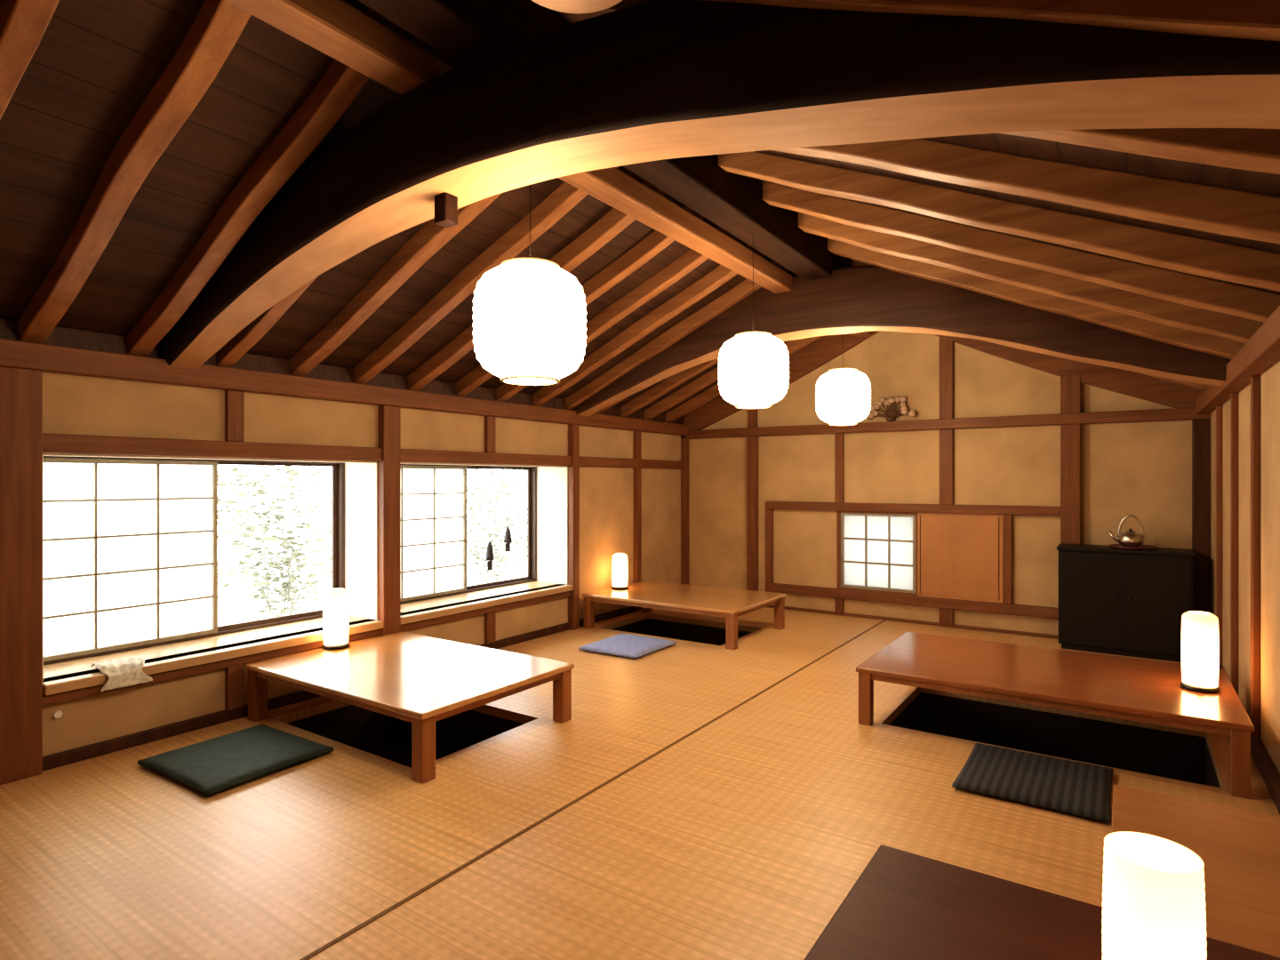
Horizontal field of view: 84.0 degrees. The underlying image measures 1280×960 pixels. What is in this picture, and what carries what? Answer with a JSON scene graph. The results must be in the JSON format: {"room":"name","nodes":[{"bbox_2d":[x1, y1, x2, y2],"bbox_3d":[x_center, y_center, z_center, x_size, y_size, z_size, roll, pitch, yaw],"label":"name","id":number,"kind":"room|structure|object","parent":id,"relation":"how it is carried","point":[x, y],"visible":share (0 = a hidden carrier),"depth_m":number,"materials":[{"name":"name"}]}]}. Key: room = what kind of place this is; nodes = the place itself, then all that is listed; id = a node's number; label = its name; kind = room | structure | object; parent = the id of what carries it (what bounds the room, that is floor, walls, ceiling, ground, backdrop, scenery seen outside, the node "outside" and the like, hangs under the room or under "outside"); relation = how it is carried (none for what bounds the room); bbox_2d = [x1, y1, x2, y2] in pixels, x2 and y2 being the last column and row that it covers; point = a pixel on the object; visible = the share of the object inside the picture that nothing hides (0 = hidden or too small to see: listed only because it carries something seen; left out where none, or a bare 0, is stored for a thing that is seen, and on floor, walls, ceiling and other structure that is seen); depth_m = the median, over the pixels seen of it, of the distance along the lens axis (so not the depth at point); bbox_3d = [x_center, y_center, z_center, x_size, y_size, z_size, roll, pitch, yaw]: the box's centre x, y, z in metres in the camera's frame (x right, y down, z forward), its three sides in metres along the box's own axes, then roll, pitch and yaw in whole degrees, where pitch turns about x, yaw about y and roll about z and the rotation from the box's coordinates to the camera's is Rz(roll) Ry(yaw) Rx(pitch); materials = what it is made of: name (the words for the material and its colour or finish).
{"room":"japanese restaurant","nodes":[
{"label":"japanese restaurant","id":0,"kind":"room"},
{"bbox_2d":[42,371,680,756],"bbox_3d":[-2.119,0.390,5.198,0.100,2.340,9.600,0,0,34],"label":"wall","id":1,"kind":"structure","parent":0,"point":[72,404],"depth_m":5.13,"materials":[{"name":"paint"}]},
{"bbox_2d":[0,366,42,784],"bbox_3d":[-3.123,0.470,3.577,0.070,2.060,0.170,0,0,34],"label":"wooden post","id":2,"kind":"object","parent":1,"relation":"attached to","point":[20,388],"depth_m":3.55,"materials":[{"name":"brown wood"}]},
{"bbox_2d":[42,453,383,695],"bbox_3d":[-2.717,0.455,4.632,0.590,1.310,2.130,0,0,34],"label":"window","id":3,"kind":"structure","parent":1,"relation":"in","point":[130,542],"depth_m":4.47,"materials":[{"name":"paper"}]},
{"bbox_2d":[90,656,152,692],"bbox_3d":[-2.902,1.069,3.969,0.212,0.135,0.252,0,0,34],"label":"hand towel","id":4,"kind":"object","parent":3,"relation":"on","point":[121,676],"visible":1,"depth_m":3.93,"materials":[{"name":"white fabric"}]},
{"bbox_2d":[224,390,244,441],"bbox_3d":[-2.540,-0.400,4.457,0.040,0.320,0.100,0,0,34],"label":"trim","id":5,"kind":"structure","parent":1,"relation":"attached to","point":[234,399],"depth_m":4.43,"materials":[{"name":"brown wood"}]},
{"bbox_2d":[224,664,244,710],"bbox_3d":[-2.540,1.295,4.457,0.040,0.270,0.100,0,0,34],"label":"trim","id":6,"kind":"structure","parent":1,"relation":"attached to","point":[235,675],"depth_m":4.43,"materials":[{"name":"brown wood"}]},
{"bbox_2d":[42,591,570,705],"bbox_3d":[-2.707,1.133,4.207,0.045,0.055,7.100,0,0,34],"label":"trim","id":7,"kind":"structure","parent":1,"relation":"attached to","point":[57,698],"depth_m":4.60,"materials":[{"name":"brown wood"}]},
{"bbox_2d":[42,606,635,770],"bbox_3d":[-2.066,1.465,5.162,0.030,0.070,9.400,0,0,34],"label":"trim","id":8,"kind":"structure","parent":1,"relation":"attached to","point":[62,758],"depth_m":4.26,"materials":[{"name":"brown wood"}]},
{"bbox_2d":[0,317,684,424],"bbox_3d":[-2.066,-0.748,5.162,0.030,0.115,9.400,0,0,34],"label":"trim","id":9,"kind":"structure","parent":1,"relation":"attached to","point":[61,336],"depth_m":4.68,"materials":[{"name":"brown wood"}]},
{"bbox_2d":[0,338,688,435],"bbox_3d":[-2.037,-0.625,5.142,0.100,0.130,9.400,0,0,34],"label":"wooden beam","id":10,"kind":"structure","parent":1,"relation":"attached to","point":[47,358],"depth_m":4.59,"materials":[{"name":"brown wood"}]},
{"bbox_2d":[42,432,683,469],"bbox_3d":[-2.059,-0.190,5.157,0.045,0.100,9.400,0,0,34],"label":"trim","id":11,"kind":"structure","parent":1,"relation":"attached to","point":[52,443],"depth_m":4.70,"materials":[{"name":"brown wood"}]},
{"bbox_2d":[378,405,400,636],"bbox_3d":[-1.894,0.470,5.378,0.070,2.060,0.150,0,0,34],"label":"trim","id":12,"kind":"structure","parent":1,"relation":"attached to","point":[389,416],"depth_m":5.34,"materials":[{"name":"brown wood"}]},
{"bbox_2d":[400,462,573,624],"bbox_3d":[-1.489,0.455,6.433,0.590,1.310,2.170,0,0,34],"label":"window","id":13,"kind":"structure","parent":1,"relation":"in","point":[434,495],"depth_m":6.47,"materials":[{"name":"paper"}]},
{"bbox_2d":[485,541,494,570],"bbox_3d":[-1.429,0.360,6.761,0.084,1.000,0.084,0,0,34],"label":"wind chime","id":14,"kind":"object","parent":13,"relation":"hanging from","point":[489,557],"visible":0.98,"depth_m":6.74,"materials":[{"name":"metal"}]},
{"bbox_2d":[484,416,495,452],"bbox_3d":[-1.317,-0.400,6.249,0.040,0.320,0.100,0,0,34],"label":"trim","id":15,"kind":"structure","parent":1,"relation":"attached to","point":[490,421],"depth_m":6.22,"materials":[{"name":"brown wood"}]},
{"bbox_2d":[484,611,495,643],"bbox_3d":[-1.317,1.295,6.249,0.040,0.270,0.100,0,0,34],"label":"trim","id":16,"kind":"structure","parent":1,"relation":"attached to","point":[490,618],"depth_m":6.22,"materials":[{"name":"brown wood"}]},
{"bbox_2d":[568,424,579,629],"bbox_3d":[-0.668,0.470,7.174,0.070,2.060,0.100,0,0,34],"label":"trim","id":17,"kind":"structure","parent":1,"relation":"attached to","point":[573,429],"depth_m":7.14,"materials":[{"name":"brown wood"}]},
{"bbox_2d":[633,431,641,611],"bbox_3d":[-0.029,0.470,8.130,0.050,2.060,0.100,0,0,34],"label":"trim","id":18,"kind":"structure","parent":1,"relation":"attached to","point":[637,435],"depth_m":8.10,"materials":[{"name":"brown wood"}]},
{"bbox_2d":[680,435,689,584],"bbox_3d":[0.571,0.470,8.992,0.070,2.060,0.100,0,0,34],"label":"trim","id":19,"kind":"structure","parent":1,"relation":"attached to","point":[684,443],"depth_m":8.95,"materials":[{"name":"brown wood"}]},
{"bbox_2d":[0,607,1279,959],"bbox_3d":[0.082,1.725,3.696,5.430,0.450,9.600,0,0,34],"label":"floor","id":20,"kind":"structure","parent":0,"point":[744,837],"depth_m":3.21,"materials":[{"name":"wicker"}]},
{"bbox_2d":[137,724,333,796],"bbox_3d":[-2.151,1.473,3.803,0.700,0.052,0.660,0,0,33],"label":"floor cushion","id":21,"kind":"object","parent":20,"relation":"on","point":[213,765],"visible":1,"depth_m":3.72,"materials":[{"name":"fabric"}]},
{"bbox_2d":[245,631,574,783],"bbox_3d":[-1.442,1.325,4.452,1.700,0.350,1.170,0,0,34],"label":"table","id":22,"kind":"object","parent":20,"relation":"on","point":[421,681],"visible":1,"depth_m":4.27,"materials":[{"name":"brown wood"}]},
{"bbox_2d":[322,588,349,649],"bbox_3d":[-2.089,0.950,4.887,0.168,0.400,0.168,0,0,34],"label":"table lamp","id":23,"kind":"object","parent":22,"relation":"on","point":[335,608],"visible":1,"depth_m":4.82,"materials":[{"name":"white paper"}]},
{"bbox_2d":[299,620,885,959],"bbox_3d":[-0.018,1.498,3.735,0.020,0.003,9.350,0,0,34],"label":"trim","id":24,"kind":"structure","parent":20,"relation":"attached to","point":[358,927],"depth_m":3.01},
{"bbox_2d":[578,633,676,658],"bbox_3d":[-0.104,1.473,6.342,0.600,0.052,0.660,0,0,33],"label":"floor cushion","id":25,"kind":"object","parent":20,"relation":"on","point":[627,645],"visible":1,"depth_m":6.23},
{"bbox_2d":[582,580,786,650],"bbox_3d":[0.446,1.325,7.201,1.720,0.350,1.160,0,0,34],"label":"table","id":26,"kind":"object","parent":20,"relation":"on","point":[730,604],"visible":1,"depth_m":7.00,"materials":[{"name":"brown wood"}]},
{"bbox_2d":[611,552,627,589],"bbox_3d":[-0.214,0.965,7.530,0.173,0.370,0.173,0,0,34],"label":"table lamp","id":27,"kind":"object","parent":26,"relation":"on","point":[620,560],"visible":1,"depth_m":7.46,"materials":[{"name":"white paper"}]},
{"bbox_2d":[952,743,1112,823],"bbox_3d":[1.960,1.477,3.529,0.640,0.044,0.660,0,0,34],"label":"floor cushion","id":28,"kind":"object","parent":20,"relation":"on","point":[1077,788],"visible":1,"depth_m":3.44,"materials":[{"name":"fabric"}]},
{"bbox_2d":[803,844,1279,959],"bbox_3d":[0.742,1.325,1.212,1.140,0.350,1.740,0,0,34],"label":"table","id":29,"kind":"object","parent":20,"relation":"on","point":[903,905],"visible":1,"depth_m":1.85,"materials":[{"name":"brown wood"}]},
{"bbox_2d":[1101,831,1206,959],"bbox_3d":[1.023,0.946,1.420,0.175,0.408,0.175,0,0,34],"label":"table lamp","id":30,"kind":"object","parent":29,"relation":"on","point":[1154,893],"visible":1,"depth_m":1.37,"materials":[{"name":"white paper"}]},
{"bbox_2d":[856,632,1254,799],"bbox_3d":[2.447,1.325,4.359,1.870,0.350,1.240,0,0,34],"label":"table","id":31,"kind":"object","parent":20,"relation":"on","point":[1132,689],"visible":0.91,"depth_m":4.09,"materials":[{"name":"red wood"}]},
{"bbox_2d":[1180,610,1219,693],"bbox_3d":[3.082,0.940,3.914,0.171,0.420,0.171,0,0,34],"label":"table lamp","id":32,"kind":"object","parent":31,"relation":"on","point":[1200,646],"visible":1,"depth_m":3.85,"materials":[{"name":"white paper"}]},
{"bbox_2d":[1056,543,1195,662],"bbox_3d":[4.205,1.045,6.190,0.970,0.910,0.394,0,0,34],"label":"base cabinet","id":33,"kind":"object","parent":20,"relation":"on","point":[1132,603],"visible":0.89,"depth_m":6.04,"materials":[{"name":"black paint"}]},
{"bbox_2d":[1109,544,1159,550],"bbox_3d":[4.265,0.579,6.145,0.360,0.022,0.360,0,0,34],"label":"serving tray","id":34,"kind":"object","parent":33,"relation":"on","point":[1116,546],"visible":0.85,"depth_m":6.07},
{"bbox_2d":[1108,514,1144,547],"bbox_3d":[4.240,0.439,6.177,0.190,0.280,0.234,0,0,-23],"label":"kettle","id":35,"kind":"object","parent":34,"relation":"on","point":[1130,538],"visible":1,"depth_m":6.11,"materials":[{"name":"metal"}]},
{"bbox_2d":[1111,784,1279,957],"bbox_3d":[1.878,1.373,2.314,0.575,0.255,1.060,0,0,34],"label":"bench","id":36,"kind":"object","parent":20,"relation":"on","point":[1239,850],"visible":0.43,"depth_m":2.38,"materials":[{"name":"brown wood"}]},
{"bbox_2d":[0,0,1279,415],"bbox_3d":[0.082,-1.378,3.696,5.430,1.245,9.600,0,0,34],"label":"ceiling","id":37,"kind":"structure","parent":0,"point":[94,64],"depth_m":3.10,"materials":[{"name":"wood"}]},
{"bbox_2d":[0,0,59,119],"bbox_3d":[-2.357,-1.291,2.538,2.506,1.216,0.111,0,0,35],"label":"rafter","id":38,"kind":"object","parent":37,"relation":"attached to","point":[23,23],"visible":1,"depth_m":2.29,"materials":[{"name":"brown wood"}]},
{"bbox_2d":[17,0,251,343],"bbox_3d":[-2.092,-1.291,2.926,2.506,1.216,0.122,0,0,35],"label":"rafter","id":39,"kind":"object","parent":37,"relation":"attached to","point":[218,25],"visible":0.89,"depth_m":2.83,"materials":[{"name":"brown wood"}]},
{"bbox_2d":[127,8,404,357],"bbox_3d":[-1.827,-1.291,3.314,2.506,1.216,0.118,0,0,35],"label":"rafter","id":40,"kind":"object","parent":37,"relation":"attached to","point":[339,86],"visible":0.83,"depth_m":3.23,"materials":[{"name":"brown wood"}]},
{"bbox_2d":[216,276,317,367],"bbox_3d":[-1.563,-1.291,3.703,2.506,1.216,0.110,0,0,35],"label":"rafter","id":41,"kind":"object","parent":37,"relation":"attached to","point":[232,351],"visible":0.19,"depth_m":4.18,"materials":[{"name":"brown wood"}]},
{"bbox_2d":[289,192,501,376],"bbox_3d":[-1.298,-1.291,4.091,2.506,1.216,0.121,0,0,35],"label":"rafter","id":42,"kind":"object","parent":37,"relation":"attached to","point":[431,237],"visible":0.57,"depth_m":4.21,"materials":[{"name":"brown wood"}]},
{"bbox_2d":[352,166,618,384],"bbox_3d":[-1.033,-1.291,4.479,2.506,1.216,0.110,0,0,35],"label":"rafter","id":43,"kind":"object","parent":37,"relation":"attached to","point":[565,196],"visible":0.69,"depth_m":4.45,"materials":[{"name":"brown wood"}]},
{"bbox_2d":[407,180,666,391],"bbox_3d":[-0.768,-1.291,4.867,2.506,1.216,0.119,0,0,35],"label":"rafter","id":44,"kind":"object","parent":37,"relation":"attached to","point":[614,221],"visible":0.53,"depth_m":4.63,"materials":[{"name":"brown wood"}]},
{"bbox_2d":[531,0,622,13],"bbox_3d":[-0.179,-1.417,1.902,0.380,0.130,0.380,0,0,34],"label":"ceiling fitting","id":45,"kind":"object","parent":37,"relation":"attached to","point":[569,6],"visible":1,"depth_m":2.04,"materials":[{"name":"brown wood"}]},
{"bbox_2d":[455,205,704,396],"bbox_3d":[-0.503,-1.291,5.256,2.506,1.216,0.111,0,0,35],"label":"rafter","id":46,"kind":"object","parent":37,"relation":"attached to","point":[656,241],"visible":0.47,"depth_m":5.00,"materials":[{"name":"brown wood"}]},
{"bbox_2d":[496,226,736,401],"bbox_3d":[-0.238,-1.291,5.644,2.506,1.216,0.111,0,0,35],"label":"rafter","id":47,"kind":"object","parent":37,"relation":"attached to","point":[690,260],"visible":0.49,"depth_m":5.45,"materials":[{"name":"brown wood"}]},
{"bbox_2d":[532,244,764,406],"bbox_3d":[0.026,-1.291,6.032,2.506,1.216,0.119,0,0,35],"label":"rafter","id":48,"kind":"object","parent":37,"relation":"attached to","point":[720,275],"visible":0.68,"depth_m":5.98,"materials":[{"name":"brown wood"}]},
{"bbox_2d":[620,358,718,416],"bbox_3d":[0.821,-1.291,7.197,2.506,1.216,0.114,0,0,35],"label":"rafter","id":49,"kind":"object","parent":37,"relation":"attached to","point":[671,382],"visible":0.34,"depth_m":7.57,"materials":[{"name":"brown wood"}]},
{"bbox_2d":[564,260,788,410],"bbox_3d":[0.291,-1.291,6.421,2.506,1.216,0.129,0,0,35],"label":"rafter","id":50,"kind":"object","parent":37,"relation":"attached to","point":[744,289],"visible":0.73,"depth_m":6.39,"materials":[{"name":"brown wood"}]},
{"bbox_2d":[644,341,783,420],"bbox_3d":[1.086,-1.291,7.585,2.506,1.216,0.124,0,0,35],"label":"rafter","id":51,"kind":"object","parent":37,"relation":"attached to","point":[710,377],"visible":0.38,"depth_m":7.97,"materials":[{"name":"brown wood"}]},
{"bbox_2d":[159,0,1279,368],"bbox_3d":[-0.565,-1.084,2.747,5.230,0.932,0.328,0,0,34],"label":"beam","id":52,"kind":"structure","parent":37,"relation":"attached to","point":[655,80],"depth_m":2.10,"materials":[{"name":"brown wood"}]},
{"bbox_2d":[434,192,457,227],"bbox_3d":[-0.797,-1.125,2.922,0.070,0.150,0.070,0,0,34],"label":"wooden peg","id":53,"kind":"object","parent":52,"relation":"attached to","point":[445,204],"visible":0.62,"depth_m":2.90,"materials":[{"name":"brown wood"}]},
{"bbox_2d":[224,0,872,337],"bbox_3d":[-0.189,-1.607,3.839,0.160,0.135,9.330,0,0,34],"label":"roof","id":54,"kind":"structure","parent":52,"relation":"on","point":[339,29],"depth_m":2.75,"materials":[{"name":"brown wood"}]},
{"bbox_2d":[665,336,822,423],"bbox_3d":[1.351,-1.291,7.974,2.506,1.216,0.132,0,0,35],"label":"rafter","id":55,"kind":"object","parent":37,"relation":"attached to","point":[792,346],"visible":0.28,"depth_m":8.35,"materials":[{"name":"brown wood"}]},
{"bbox_2d":[570,265,1245,415],"bbox_3d":[1.514,-1.115,5.795,5.230,1.113,0.348,0,0,34],"label":"beam","id":56,"kind":"structure","parent":37,"relation":"attached to","point":[861,299],"depth_m":5.31,"materials":[{"name":"brown wood"}]},
{"bbox_2d":[607,0,1279,41],"bbox_3d":[0.485,-1.291,1.869,2.505,1.216,0.145,0,0,34],"label":"rafter","id":57,"kind":"object","parent":37,"relation":"attached to","point":[1257,20],"visible":0.39,"depth_m":1.47,"materials":[{"name":"brown wood"}]},
{"bbox_2d":[717,151,1279,291],"bbox_3d":[1.500,-1.291,3.357,2.505,1.216,0.125,0,0,34],"label":"rafter","id":58,"kind":"object","parent":37,"relation":"attached to","point":[1201,257],"visible":0.94,"depth_m":3.16,"materials":[{"name":"brown wood"}]},
{"bbox_2d":[762,181,1279,322],"bbox_3d":[1.838,-1.291,3.852,2.505,1.216,0.130,0,0,34],"label":"rafter","id":59,"kind":"object","parent":37,"relation":"attached to","point":[1165,284],"visible":0.99,"depth_m":3.65,"materials":[{"name":"brown wood"}]},
{"bbox_2d":[770,138,1279,244],"bbox_3d":[1.162,-1.291,2.861,2.505,1.216,0.125,0,0,34],"label":"rafter","id":60,"kind":"object","parent":37,"relation":"attached to","point":[1202,207],"visible":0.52,"depth_m":2.54,"materials":[{"name":"brown wood"}]},
{"bbox_2d":[798,212,1261,343],"bbox_3d":[2.176,-1.291,4.348,2.505,1.216,0.143,0,0,34],"label":"rafter","id":61,"kind":"object","parent":37,"relation":"attached to","point":[1239,329],"visible":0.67,"depth_m":4.17,"materials":[{"name":"brown wood"}]},
{"bbox_2d":[827,238,1244,359],"bbox_3d":[2.514,-1.291,4.843,2.505,1.216,0.126,0,0,34],"label":"rafter","id":62,"kind":"object","parent":37,"relation":"attached to","point":[1198,341],"visible":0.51,"depth_m":4.68,"materials":[{"name":"brown wood"}]},
{"bbox_2d":[997,128,1279,174],"bbox_3d":[0.824,-1.291,2.365,2.505,1.216,0.129,0,0,34],"label":"rafter","id":63,"kind":"object","parent":37,"relation":"attached to","point":[1254,149],"visible":0.09,"depth_m":1.89,"materials":[{"name":"brown wood"}]},
{"bbox_2d":[1138,372,1208,391],"bbox_3d":[3.528,-1.291,6.330,2.505,1.216,0.131,0,0,34],"label":"rafter","id":64,"kind":"object","parent":37,"relation":"attached to","point":[1202,387],"visible":0.06,"depth_m":5.71,"materials":[{"name":"brown wood"}]},
{"bbox_2d":[689,330,1191,635],"bbox_3d":[2.759,-0.195,7.620,5.230,3.511,0.100,0,0,34],"label":"wall","id":65,"kind":"structure","parent":0,"point":[1143,470],"depth_m":7.36,"materials":[{"name":"paint"}]},
{"bbox_2d":[746,436,758,591],"bbox_3d":[1.344,0.490,8.483,0.120,2.020,0.070,0,0,34],"label":"trim","id":66,"kind":"structure","parent":65,"relation":"attached to","point":[752,442],"depth_m":8.45,"materials":[{"name":"brown wood"}]},
{"bbox_2d":[748,408,757,427],"bbox_3d":[1.350,-0.805,8.491,0.100,0.369,0.050,0,0,34],"label":"trim","id":67,"kind":"structure","parent":65,"relation":"attached to","point":[752,412],"depth_m":8.46,"materials":[{"name":"brown wood"}]},
{"bbox_2d":[765,509,773,583],"bbox_3d":[1.523,0.775,8.373,0.080,0.870,0.050,0,0,34],"label":"trim","id":68,"kind":"structure","parent":65,"relation":"attached to","point":[769,513],"depth_m":8.35,"materials":[{"name":"brown wood"}]},
{"bbox_2d":[683,330,879,430],"bbox_3d":[1.631,-1.245,8.287,2.615,1.411,0.070,0,0,34],"label":"trim","id":69,"kind":"structure","parent":65,"relation":"attached to","point":[826,348],"depth_m":8.11,"materials":[{"name":"brown wood"}]},
{"bbox_2d":[834,432,844,502],"bbox_3d":[2.217,-0.135,7.899,0.090,0.770,0.050,0,0,34],"label":"trim","id":70,"kind":"structure","parent":65,"relation":"attached to","point":[839,437],"depth_m":7.88,"materials":[{"name":"brown wood"}]},
{"bbox_2d":[834,598,844,615],"bbox_3d":[2.217,1.405,7.899,0.090,0.190,0.050,0,0,34],"label":"trim","id":71,"kind":"structure","parent":65,"relation":"attached to","point":[839,603],"depth_m":7.88,"materials":[{"name":"brown wood"}]},
{"bbox_2d":[836,510,917,595],"bbox_3d":[2.581,0.775,7.723,0.860,0.870,0.130,0,0,34],"label":"window","id":72,"kind":"structure","parent":65,"relation":"in","point":[876,551],"depth_m":7.70,"materials":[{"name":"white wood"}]},
{"bbox_2d":[765,583,1058,619],"bbox_3d":[2.726,1.260,7.546,3.000,0.100,0.060,0,0,34],"label":"trim","id":73,"kind":"structure","parent":65,"relation":"attached to","point":[1021,610],"depth_m":7.39,"materials":[{"name":"brown wood"}]},
{"bbox_2d":[766,604,1058,639],"bbox_3d":[2.720,1.485,7.562,5.230,0.030,0.040,0,0,34],"label":"trim","id":74,"kind":"structure","parent":65,"relation":"attached to","point":[1006,631],"depth_m":7.38,"materials":[{"name":"brown wood"}]},
{"bbox_2d":[765,501,1060,516],"bbox_3d":[2.726,0.295,7.546,3.000,0.090,0.060,0,0,34],"label":"trim","id":75,"kind":"structure","parent":65,"relation":"attached to","point":[983,509],"depth_m":7.38,"materials":[{"name":"brown wood"}]},
{"bbox_2d":[680,408,1210,439],"bbox_3d":[2.703,-0.570,7.538,5.230,0.100,0.100,0,0,34],"label":"trim","id":76,"kind":"structure","parent":65,"relation":"attached to","point":[1178,413],"depth_m":7.09,"materials":[{"name":"brown wood"}]},
{"bbox_2d":[866,396,916,421],"bbox_3d":[2.663,-0.752,7.543,0.517,0.264,0.126,0,0,34],"label":"dried flower arrangement","id":77,"kind":"object","parent":76,"relation":"on","point":[891,414],"visible":0.98,"depth_m":7.53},
{"bbox_2d":[939,336,953,419],"bbox_3d":[3.134,-1.060,7.274,0.130,0.880,0.050,0,0,34],"label":"trim","id":78,"kind":"structure","parent":65,"relation":"attached to","point":[946,346],"depth_m":7.25,"materials":[{"name":"brown wood"}]},
{"bbox_2d":[939,428,953,504],"bbox_3d":[3.134,-0.135,7.274,0.130,0.770,0.050,0,0,34],"label":"trim","id":79,"kind":"structure","parent":65,"relation":"attached to","point":[946,436],"depth_m":7.25,"materials":[{"name":"brown wood"}]},
{"bbox_2d":[939,608,953,627],"bbox_3d":[3.134,1.405,7.274,0.130,0.190,0.050,0,0,34],"label":"trim","id":80,"kind":"structure","parent":65,"relation":"attached to","point":[946,615],"depth_m":7.25,"materials":[{"name":"brown wood"}]},
{"bbox_2d":[917,512,1002,603],"bbox_3d":[3.238,0.775,7.213,0.800,0.870,0.034,0,0,34],"label":"door","id":81,"kind":"structure","parent":65,"relation":"in","point":[960,556],"depth_m":7.20,"materials":[{"name":"brown wood"}]},
{"bbox_2d":[1002,514,1012,604],"bbox_3d":[3.597,0.775,6.958,0.080,0.870,0.050,0,0,34],"label":"trim","id":82,"kind":"structure","parent":65,"relation":"attached to","point":[1007,519],"depth_m":6.94,"materials":[{"name":"brown wood"}]},
{"bbox_2d":[933,334,1203,407],"bbox_3d":[3.791,-1.245,6.813,2.615,1.411,0.070,0,0,34],"label":"trim","id":83,"kind":"structure","parent":65,"relation":"attached to","point":[1130,383],"depth_m":6.48,"materials":[{"name":"brown wood"}]},
{"bbox_2d":[1060,424,1080,543],"bbox_3d":[4.026,0.490,6.647,0.160,2.020,0.080,0,0,34],"label":"trim","id":84,"kind":"structure","parent":65,"relation":"attached to","point":[1070,434],"depth_m":6.61,"materials":[{"name":"brown wood"}]},
{"bbox_2d":[1060,374,1080,413],"bbox_3d":[4.026,-0.798,6.647,0.160,0.356,0.080,0,0,34],"label":"trim","id":85,"kind":"structure","parent":65,"relation":"attached to","point":[1070,385],"depth_m":6.61,"materials":[{"name":"brown wood"}]},
{"bbox_2d":[1192,418,1210,613],"bbox_3d":[4.811,0.490,6.094,0.120,2.020,0.110,0,0,34],"label":"trim","id":86,"kind":"structure","parent":65,"relation":"attached to","point":[1201,428],"depth_m":6.05,"materials":[{"name":"brown wood"}]},
{"bbox_2d":[1210,360,1279,775],"bbox_3d":[2.284,0.390,2.195,0.100,2.340,9.600,0,0,34],"label":"wall","id":87,"kind":"structure","parent":0,"point":[1269,379],"depth_m":3.78,"materials":[{"name":"paint"}]},
{"bbox_2d":[1216,405,1222,664],"bbox_3d":[4.341,0.410,5.330,0.035,1.940,0.070,0,0,34],"label":"trim","id":88,"kind":"structure","parent":87,"relation":"attached to","point":[1219,408],"depth_m":5.30,"materials":[{"name":"brown wood"}]},
{"bbox_2d":[1230,392,1238,695],"bbox_3d":[3.834,0.410,4.587,0.035,1.940,0.070,0,0,34],"label":"trim","id":89,"kind":"structure","parent":87,"relation":"attached to","point":[1234,396],"depth_m":4.56,"materials":[{"name":"brown wood"}]},
{"bbox_2d":[1195,304,1279,414],"bbox_3d":[2.201,-0.625,2.251,0.100,0.130,9.400,0,0,34],"label":"trim","id":90,"kind":"structure","parent":87,"relation":"attached to","point":[1261,351],"depth_m":3.62,"materials":[{"name":"brown wood"}]},
{"bbox_2d":[1218,664,1279,814],"bbox_3d":[2.230,1.440,2.231,0.030,0.120,9.400,0,0,34],"label":"trim","id":91,"kind":"structure","parent":87,"relation":"attached to","point":[1268,772],"depth_m":3.50,"materials":[{"name":"brown wood"}]},
{"bbox_2d":[1250,376,1260,737],"bbox_3d":[3.327,0.410,3.844,0.035,1.940,0.070,0,0,34],"label":"trim","id":92,"kind":"structure","parent":87,"relation":"attached to","point":[1255,380],"depth_m":3.81,"materials":[{"name":"brown wood"}]},
{"label":"outside","id":93,"kind":"structure","parent":0,"visible":0},
{"bbox_2d":[217,537,527,626],"bbox_3d":[-5.454,1.850,10.983,10.610,0.100,20.000,0,0,34],"label":"ground","id":94,"kind":"structure","parent":93,"point":[226,616],"depth_m":12.47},
{"bbox_2d":[217,464,331,619],"bbox_3d":[-3.806,0.648,7.624,2.262,2.311,2.294,0,0,-14],"label":"tree","id":95,"kind":"object","parent":94,"relation":"on","point":[286,561],"visible":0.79,"depth_m":7.51,"materials":[{"name":"green plant"}]},
{"bbox_2d":[466,469,527,583],"bbox_3d":[-2.023,0.536,11.022,2.908,2.533,2.608,0,0,-33],"label":"shrub","id":96,"kind":"object","parent":94,"relation":"on","point":[496,533],"visible":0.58,"depth_m":10.76,"materials":[{"name":"green plant"}]},
{"bbox_3d":[-2.594,-0.195,-0.228,5.230,3.511,0.100,0,0,34],"label":"wall","id":97,"kind":"structure","parent":0,"visible":0},
{"bbox_2d":[358,0,851,280],"bbox_3d":[0.063,-1.750,3.667,0.220,0.300,9.330,0,0,34],"label":"ridge beam","id":98,"kind":"structure","parent":97,"relation":"attached to","point":[465,31],"depth_m":3.78,"materials":[{"name":"brown wood"}]},
{"bbox_2d":[472,184,586,385],"bbox_3d":[-0.446,-0.985,2.895,0.457,1.170,0.457,0,0,1],"label":"paper lantern","id":99,"kind":"object","parent":98,"relation":"hanging from","point":[529,316],"visible":1,"depth_m":2.72,"materials":[{"name":"white"}]},
{"bbox_2d":[718,233,789,408],"bbox_3d":[0.737,-1.060,4.630,0.457,1.170,0.457,0,0,-37],"label":"paper lantern","id":100,"kind":"object","parent":98,"relation":"hanging from","point":[753,366],"visible":1,"depth_m":4.45,"materials":[{"name":"white"}]},
{"bbox_2d":[815,368,871,425],"bbox_3d":[1.740,-1.060,6.100,0.457,1.170,0.457,0,0,-37],"label":"paper lantern","id":101,"kind":"object","parent":98,"relation":"hanging from","point":[843,395],"visible":1,"depth_m":5.92,"materials":[{"name":"white"}]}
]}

